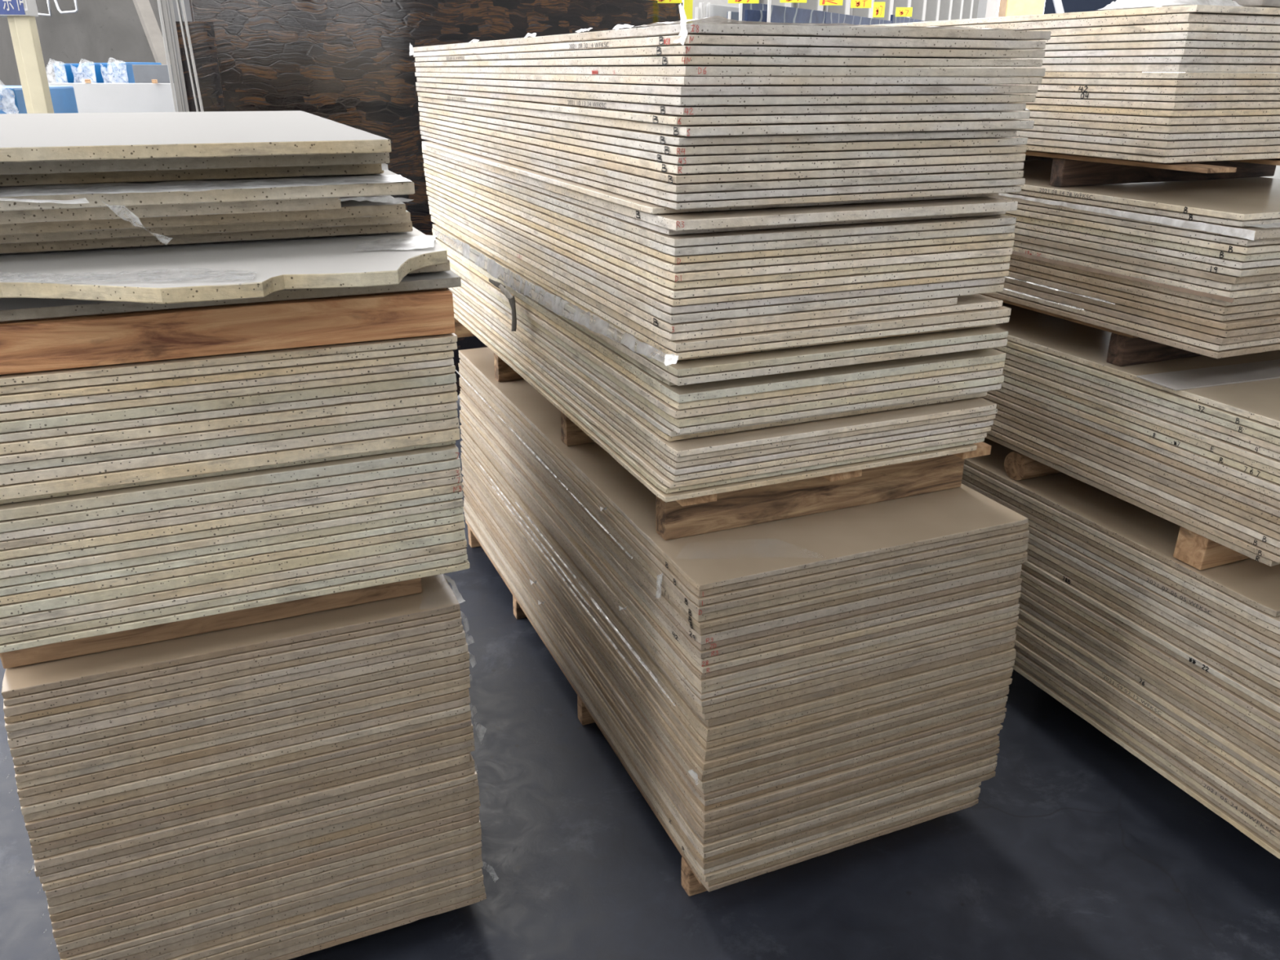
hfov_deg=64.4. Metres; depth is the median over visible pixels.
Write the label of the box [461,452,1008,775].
board
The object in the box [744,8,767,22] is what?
marble slab
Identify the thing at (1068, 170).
wooden pallet
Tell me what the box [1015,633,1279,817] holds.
board
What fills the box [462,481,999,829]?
board
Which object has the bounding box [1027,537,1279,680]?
board
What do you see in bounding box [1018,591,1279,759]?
board
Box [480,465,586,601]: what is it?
strip
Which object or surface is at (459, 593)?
scrap
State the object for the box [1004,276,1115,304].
strip
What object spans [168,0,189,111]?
slab
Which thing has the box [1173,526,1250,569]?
block
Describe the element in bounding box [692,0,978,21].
building
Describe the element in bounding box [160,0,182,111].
slab
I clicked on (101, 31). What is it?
wall
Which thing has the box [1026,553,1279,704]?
board
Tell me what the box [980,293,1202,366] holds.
wooden pallet
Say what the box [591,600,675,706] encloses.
strip
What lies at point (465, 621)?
fringe
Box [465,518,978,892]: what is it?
board
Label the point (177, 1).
slab
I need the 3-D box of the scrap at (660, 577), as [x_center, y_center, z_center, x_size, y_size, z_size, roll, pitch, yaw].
[0.044,0.234,2.272,0.003,0.086,0.041,-9,24,-22]
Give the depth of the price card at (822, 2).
9.61 m
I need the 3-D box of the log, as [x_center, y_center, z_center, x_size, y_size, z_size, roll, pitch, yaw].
[1.508,-0.098,3.275,0.762,0.090,0.092,-9,24,-21]
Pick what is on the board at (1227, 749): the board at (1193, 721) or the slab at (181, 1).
the board at (1193, 721)
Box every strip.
[0,197,89,203]
[456,370,632,559]
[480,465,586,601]
[492,485,639,679]
[515,502,657,680]
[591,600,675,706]
[1003,288,1073,307]
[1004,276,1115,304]
[1012,251,1233,302]
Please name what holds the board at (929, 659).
on the board at (886, 677)
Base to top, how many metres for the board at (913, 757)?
0.015 m
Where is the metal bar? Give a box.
[1053,0,1064,13]
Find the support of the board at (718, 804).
on the board at (828, 777)
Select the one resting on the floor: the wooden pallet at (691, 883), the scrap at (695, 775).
the wooden pallet at (691, 883)
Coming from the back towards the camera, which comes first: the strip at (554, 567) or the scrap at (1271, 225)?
the strip at (554, 567)
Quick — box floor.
[0,395,1279,959]
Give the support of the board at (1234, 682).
on the board at (1183, 660)
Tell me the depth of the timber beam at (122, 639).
1.98 m
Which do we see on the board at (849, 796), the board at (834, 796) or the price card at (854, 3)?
the board at (834, 796)
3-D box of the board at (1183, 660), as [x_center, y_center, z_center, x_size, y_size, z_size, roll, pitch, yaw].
[1.450,0.089,3.596,0.862,0.016,2.451,-9,24,-21]
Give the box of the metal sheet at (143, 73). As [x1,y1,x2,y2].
[132,64,173,83]
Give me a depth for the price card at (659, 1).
6.57 m
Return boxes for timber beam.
[0,288,454,374]
[0,577,421,670]
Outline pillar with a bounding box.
[977,0,998,17]
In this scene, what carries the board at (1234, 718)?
on the board at (1225, 721)
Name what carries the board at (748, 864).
on the board at (954, 803)
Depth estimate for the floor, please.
2.64 m
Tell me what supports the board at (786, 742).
on the board at (831, 736)
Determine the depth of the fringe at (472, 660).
2.22 m
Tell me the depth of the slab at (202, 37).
4.71 m
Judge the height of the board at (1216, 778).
0.016 m
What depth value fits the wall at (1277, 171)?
8.94 m
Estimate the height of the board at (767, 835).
0.016 m
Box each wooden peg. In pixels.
[84,79,91,83]
[151,79,157,83]
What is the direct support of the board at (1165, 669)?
on the board at (1234, 718)
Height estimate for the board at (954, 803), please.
0.016 m
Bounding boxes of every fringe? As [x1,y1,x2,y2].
[460,612,468,631]
[470,656,474,668]
[471,720,484,737]
[482,861,499,879]
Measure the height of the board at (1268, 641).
0.016 m
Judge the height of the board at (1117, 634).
0.016 m
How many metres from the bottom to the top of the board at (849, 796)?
0.014 m
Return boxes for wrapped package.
[0,84,78,113]
[48,60,85,83]
[74,60,115,83]
[102,61,161,83]
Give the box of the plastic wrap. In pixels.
[998,192,1255,239]
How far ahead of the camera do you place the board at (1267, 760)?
2.74 m
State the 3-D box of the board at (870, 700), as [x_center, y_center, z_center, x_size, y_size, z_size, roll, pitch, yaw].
[0.109,0.142,3.378,0.884,0.017,2.247,-9,24,-21]
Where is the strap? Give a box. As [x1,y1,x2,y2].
[488,279,516,331]
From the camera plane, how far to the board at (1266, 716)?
2.71 m
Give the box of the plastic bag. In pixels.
[1098,0,1242,10]
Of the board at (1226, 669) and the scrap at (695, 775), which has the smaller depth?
the scrap at (695, 775)
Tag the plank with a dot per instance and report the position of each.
(153, 33)
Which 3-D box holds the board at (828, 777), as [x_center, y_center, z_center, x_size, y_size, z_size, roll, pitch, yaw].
[0.100,0.318,3.451,0.875,0.012,2.268,-9,24,-21]
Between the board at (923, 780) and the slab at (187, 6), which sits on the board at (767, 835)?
the board at (923, 780)
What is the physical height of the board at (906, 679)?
0.017 m
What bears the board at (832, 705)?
on the board at (870, 700)
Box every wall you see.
[0,0,169,85]
[189,0,683,395]
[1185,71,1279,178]
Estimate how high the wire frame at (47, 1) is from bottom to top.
0.242 m
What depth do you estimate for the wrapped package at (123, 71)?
6.14 m
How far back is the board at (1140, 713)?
2.75 m
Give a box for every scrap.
[337,196,415,204]
[354,235,435,250]
[382,163,388,170]
[408,41,413,56]
[443,575,466,602]
[523,33,534,37]
[573,27,591,33]
[613,23,634,28]
[655,573,662,597]
[666,353,675,368]
[674,3,685,44]
[688,770,697,781]
[1248,222,1279,228]
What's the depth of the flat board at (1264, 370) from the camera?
2.65 m
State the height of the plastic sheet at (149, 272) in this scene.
0.002 m
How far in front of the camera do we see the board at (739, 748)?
2.48 m
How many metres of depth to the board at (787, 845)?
2.58 m
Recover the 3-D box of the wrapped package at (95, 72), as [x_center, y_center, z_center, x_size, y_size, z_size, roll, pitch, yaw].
[-3.355,-1.706,6.706,0.152,1.986,0.535,0,22,0]
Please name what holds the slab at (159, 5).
on the floor
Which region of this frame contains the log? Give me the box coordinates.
[1004,451,1062,480]
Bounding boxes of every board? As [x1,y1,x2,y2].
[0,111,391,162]
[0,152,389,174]
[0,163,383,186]
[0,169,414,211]
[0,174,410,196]
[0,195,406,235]
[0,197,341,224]
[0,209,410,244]
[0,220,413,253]
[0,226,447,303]
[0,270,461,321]
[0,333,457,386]
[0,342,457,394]
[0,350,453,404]
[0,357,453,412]
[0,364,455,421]
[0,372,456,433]
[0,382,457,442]
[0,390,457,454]
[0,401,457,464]
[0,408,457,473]
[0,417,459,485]
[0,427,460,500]
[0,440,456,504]
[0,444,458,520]
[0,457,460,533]
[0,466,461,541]
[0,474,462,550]
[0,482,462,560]
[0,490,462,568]
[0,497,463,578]
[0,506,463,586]
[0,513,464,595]
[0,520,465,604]
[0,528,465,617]
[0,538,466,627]
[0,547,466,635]
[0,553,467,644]
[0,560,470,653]
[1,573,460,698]
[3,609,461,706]
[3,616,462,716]
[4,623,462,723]
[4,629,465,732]
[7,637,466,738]
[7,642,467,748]
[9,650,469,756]
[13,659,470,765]
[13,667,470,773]
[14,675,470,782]
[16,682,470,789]
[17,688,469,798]
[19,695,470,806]
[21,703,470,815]
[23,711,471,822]
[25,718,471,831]
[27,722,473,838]
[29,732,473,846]
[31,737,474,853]
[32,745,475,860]
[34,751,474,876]
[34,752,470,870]
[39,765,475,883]
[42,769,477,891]
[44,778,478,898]
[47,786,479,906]
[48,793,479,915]
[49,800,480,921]
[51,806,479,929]
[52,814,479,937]
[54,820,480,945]
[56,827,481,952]
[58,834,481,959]
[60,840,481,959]
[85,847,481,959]
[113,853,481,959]
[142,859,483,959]
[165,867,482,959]
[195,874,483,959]
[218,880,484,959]
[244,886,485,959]
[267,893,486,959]
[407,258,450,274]
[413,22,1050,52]
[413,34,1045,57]
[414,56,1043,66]
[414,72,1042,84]
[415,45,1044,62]
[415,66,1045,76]
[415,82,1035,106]
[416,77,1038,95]
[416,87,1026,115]
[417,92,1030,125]
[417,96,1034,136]
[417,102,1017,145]
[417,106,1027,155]
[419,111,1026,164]
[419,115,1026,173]
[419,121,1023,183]
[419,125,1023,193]
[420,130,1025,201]
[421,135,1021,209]
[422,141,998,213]
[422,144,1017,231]
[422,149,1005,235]
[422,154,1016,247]
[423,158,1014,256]
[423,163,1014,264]
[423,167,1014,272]
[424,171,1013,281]
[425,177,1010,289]
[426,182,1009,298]
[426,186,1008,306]
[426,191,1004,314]
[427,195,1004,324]
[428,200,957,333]
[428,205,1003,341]
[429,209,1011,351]
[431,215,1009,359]
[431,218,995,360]
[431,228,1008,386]
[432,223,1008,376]
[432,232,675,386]
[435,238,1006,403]
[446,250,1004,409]
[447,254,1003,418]
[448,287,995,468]
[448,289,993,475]
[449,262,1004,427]
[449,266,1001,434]
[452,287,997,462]
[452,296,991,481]
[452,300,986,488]
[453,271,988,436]
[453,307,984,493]
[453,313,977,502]
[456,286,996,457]
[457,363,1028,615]
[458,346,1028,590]
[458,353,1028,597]
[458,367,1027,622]
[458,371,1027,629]
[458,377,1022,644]
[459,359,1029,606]
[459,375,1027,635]
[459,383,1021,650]
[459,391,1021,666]
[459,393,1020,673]
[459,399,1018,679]
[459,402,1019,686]
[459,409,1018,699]
[459,413,1017,706]
[459,417,1015,713]
[459,425,1015,736]
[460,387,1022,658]
[460,421,1016,719]
[460,430,1016,741]
[460,434,1014,748]
[460,441,1012,760]
[460,454,1008,781]
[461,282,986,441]
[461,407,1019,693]
[461,423,1014,727]
[461,440,1013,755]
[461,446,1012,769]
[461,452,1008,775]
[461,459,1008,788]
[461,471,1004,810]
[462,463,1006,793]
[462,466,1006,799]
[462,468,1005,805]
[462,475,1003,817]
[462,480,999,822]
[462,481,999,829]
[462,486,999,834]
[462,488,999,837]
[463,493,999,844]
[463,497,997,852]
[463,500,996,858]
[463,503,995,862]
[463,506,995,869]
[463,510,981,874]
[464,513,980,882]
[464,515,979,885]
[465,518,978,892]
[683,0,693,20]
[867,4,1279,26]
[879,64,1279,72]
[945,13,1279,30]
[960,478,1279,650]
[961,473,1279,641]
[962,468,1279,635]
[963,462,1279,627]
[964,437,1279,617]
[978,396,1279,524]
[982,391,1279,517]
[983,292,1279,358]
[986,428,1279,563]
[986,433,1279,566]
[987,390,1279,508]
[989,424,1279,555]
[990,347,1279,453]
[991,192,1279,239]
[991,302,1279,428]
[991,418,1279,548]
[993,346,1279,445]
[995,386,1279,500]
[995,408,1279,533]
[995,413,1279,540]
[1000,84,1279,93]
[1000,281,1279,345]
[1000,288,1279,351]
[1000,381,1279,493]
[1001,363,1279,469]
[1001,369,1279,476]
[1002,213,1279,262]
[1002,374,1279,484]
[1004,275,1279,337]
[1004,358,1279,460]
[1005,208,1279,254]
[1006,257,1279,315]
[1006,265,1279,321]
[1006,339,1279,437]
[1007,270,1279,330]
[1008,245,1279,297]
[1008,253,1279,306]
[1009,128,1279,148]
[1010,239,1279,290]
[1010,662,1279,858]
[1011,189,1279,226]
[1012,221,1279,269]
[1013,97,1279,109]
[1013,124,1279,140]
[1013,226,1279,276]
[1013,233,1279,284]
[1013,644,1279,830]
[1013,647,1279,839]
[1013,656,1279,845]
[1014,628,1279,810]
[1014,638,1279,825]
[1014,659,1279,849]
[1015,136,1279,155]
[1015,621,1279,803]
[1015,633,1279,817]
[1016,617,1279,794]
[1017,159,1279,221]
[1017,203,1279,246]
[1017,597,1279,764]
[1017,600,1279,771]
[1017,613,1279,786]
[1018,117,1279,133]
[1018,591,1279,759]
[1018,606,1279,781]
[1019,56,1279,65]
[1019,574,1279,735]
[1020,563,1279,719]
[1020,567,1279,728]
[1020,580,1279,742]
[1020,585,1279,750]
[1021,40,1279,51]
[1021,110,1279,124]
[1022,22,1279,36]
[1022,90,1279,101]
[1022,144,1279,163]
[1022,559,1279,713]
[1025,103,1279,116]
[1025,548,1279,695]
[1026,524,1279,666]
[1026,532,1279,674]
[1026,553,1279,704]
[1027,519,1279,657]
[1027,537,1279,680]
[1027,542,1279,688]
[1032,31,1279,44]
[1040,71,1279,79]
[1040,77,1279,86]
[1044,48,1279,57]
[1136,359,1279,391]
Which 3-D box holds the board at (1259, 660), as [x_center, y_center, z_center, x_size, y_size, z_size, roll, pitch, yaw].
[1.430,-0.026,3.586,0.862,0.016,2.452,-9,24,-21]
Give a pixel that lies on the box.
(90, 97)
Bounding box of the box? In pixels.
[48,83,178,112]
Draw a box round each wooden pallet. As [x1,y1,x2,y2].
[452,299,991,540]
[465,520,706,896]
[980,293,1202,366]
[1017,150,1279,186]
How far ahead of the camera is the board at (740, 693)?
2.40 m
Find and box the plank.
[133,0,170,64]
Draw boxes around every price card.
[656,0,682,3]
[728,0,759,3]
[779,0,806,2]
[819,0,843,5]
[850,0,871,8]
[872,1,884,17]
[895,7,912,17]
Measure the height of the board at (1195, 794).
0.016 m
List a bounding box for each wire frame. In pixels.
[35,0,52,16]
[53,0,78,13]
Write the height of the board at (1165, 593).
0.016 m
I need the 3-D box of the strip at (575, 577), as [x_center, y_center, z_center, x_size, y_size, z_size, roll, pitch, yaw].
[-0.186,0.272,2.869,0.004,0.006,1.150,-9,24,-21]
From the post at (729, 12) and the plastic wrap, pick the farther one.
the post at (729, 12)
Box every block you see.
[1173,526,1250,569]
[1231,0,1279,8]
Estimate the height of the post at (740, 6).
2.414 m
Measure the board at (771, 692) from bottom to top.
0.017 m
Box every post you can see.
[0,0,53,113]
[728,11,731,18]
[738,3,742,21]
[766,0,771,22]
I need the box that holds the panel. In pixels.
[1044,0,1119,72]
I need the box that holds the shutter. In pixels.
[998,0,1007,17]
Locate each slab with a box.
[157,0,177,111]
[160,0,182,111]
[165,0,184,111]
[165,0,191,111]
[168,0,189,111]
[175,0,199,111]
[175,21,226,111]
[180,0,204,111]
[694,7,697,18]
[698,2,702,17]
[702,2,704,17]
[704,4,706,17]
[706,4,738,17]
[707,2,710,17]
[726,11,738,20]
[742,3,825,23]
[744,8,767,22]
[824,11,891,25]
[889,14,924,23]
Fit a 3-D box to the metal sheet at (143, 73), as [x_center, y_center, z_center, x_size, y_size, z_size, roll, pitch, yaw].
[-2.802,-1.488,6.219,0.238,1.950,0.040,0,22,0]
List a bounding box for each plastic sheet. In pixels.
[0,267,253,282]
[434,230,666,362]
[631,16,1021,30]
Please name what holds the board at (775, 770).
on the board at (971, 719)
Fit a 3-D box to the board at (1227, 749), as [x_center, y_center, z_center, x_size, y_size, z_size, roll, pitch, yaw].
[1.474,0.264,3.606,0.862,0.016,2.452,-9,24,-21]
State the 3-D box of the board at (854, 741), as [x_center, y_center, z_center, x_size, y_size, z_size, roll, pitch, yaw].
[0.105,0.243,3.405,0.884,0.016,2.233,-9,24,-21]
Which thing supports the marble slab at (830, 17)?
on the floor
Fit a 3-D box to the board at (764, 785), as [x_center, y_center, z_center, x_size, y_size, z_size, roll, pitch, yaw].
[0.103,0.286,3.442,0.879,0.016,2.266,-9,24,-21]

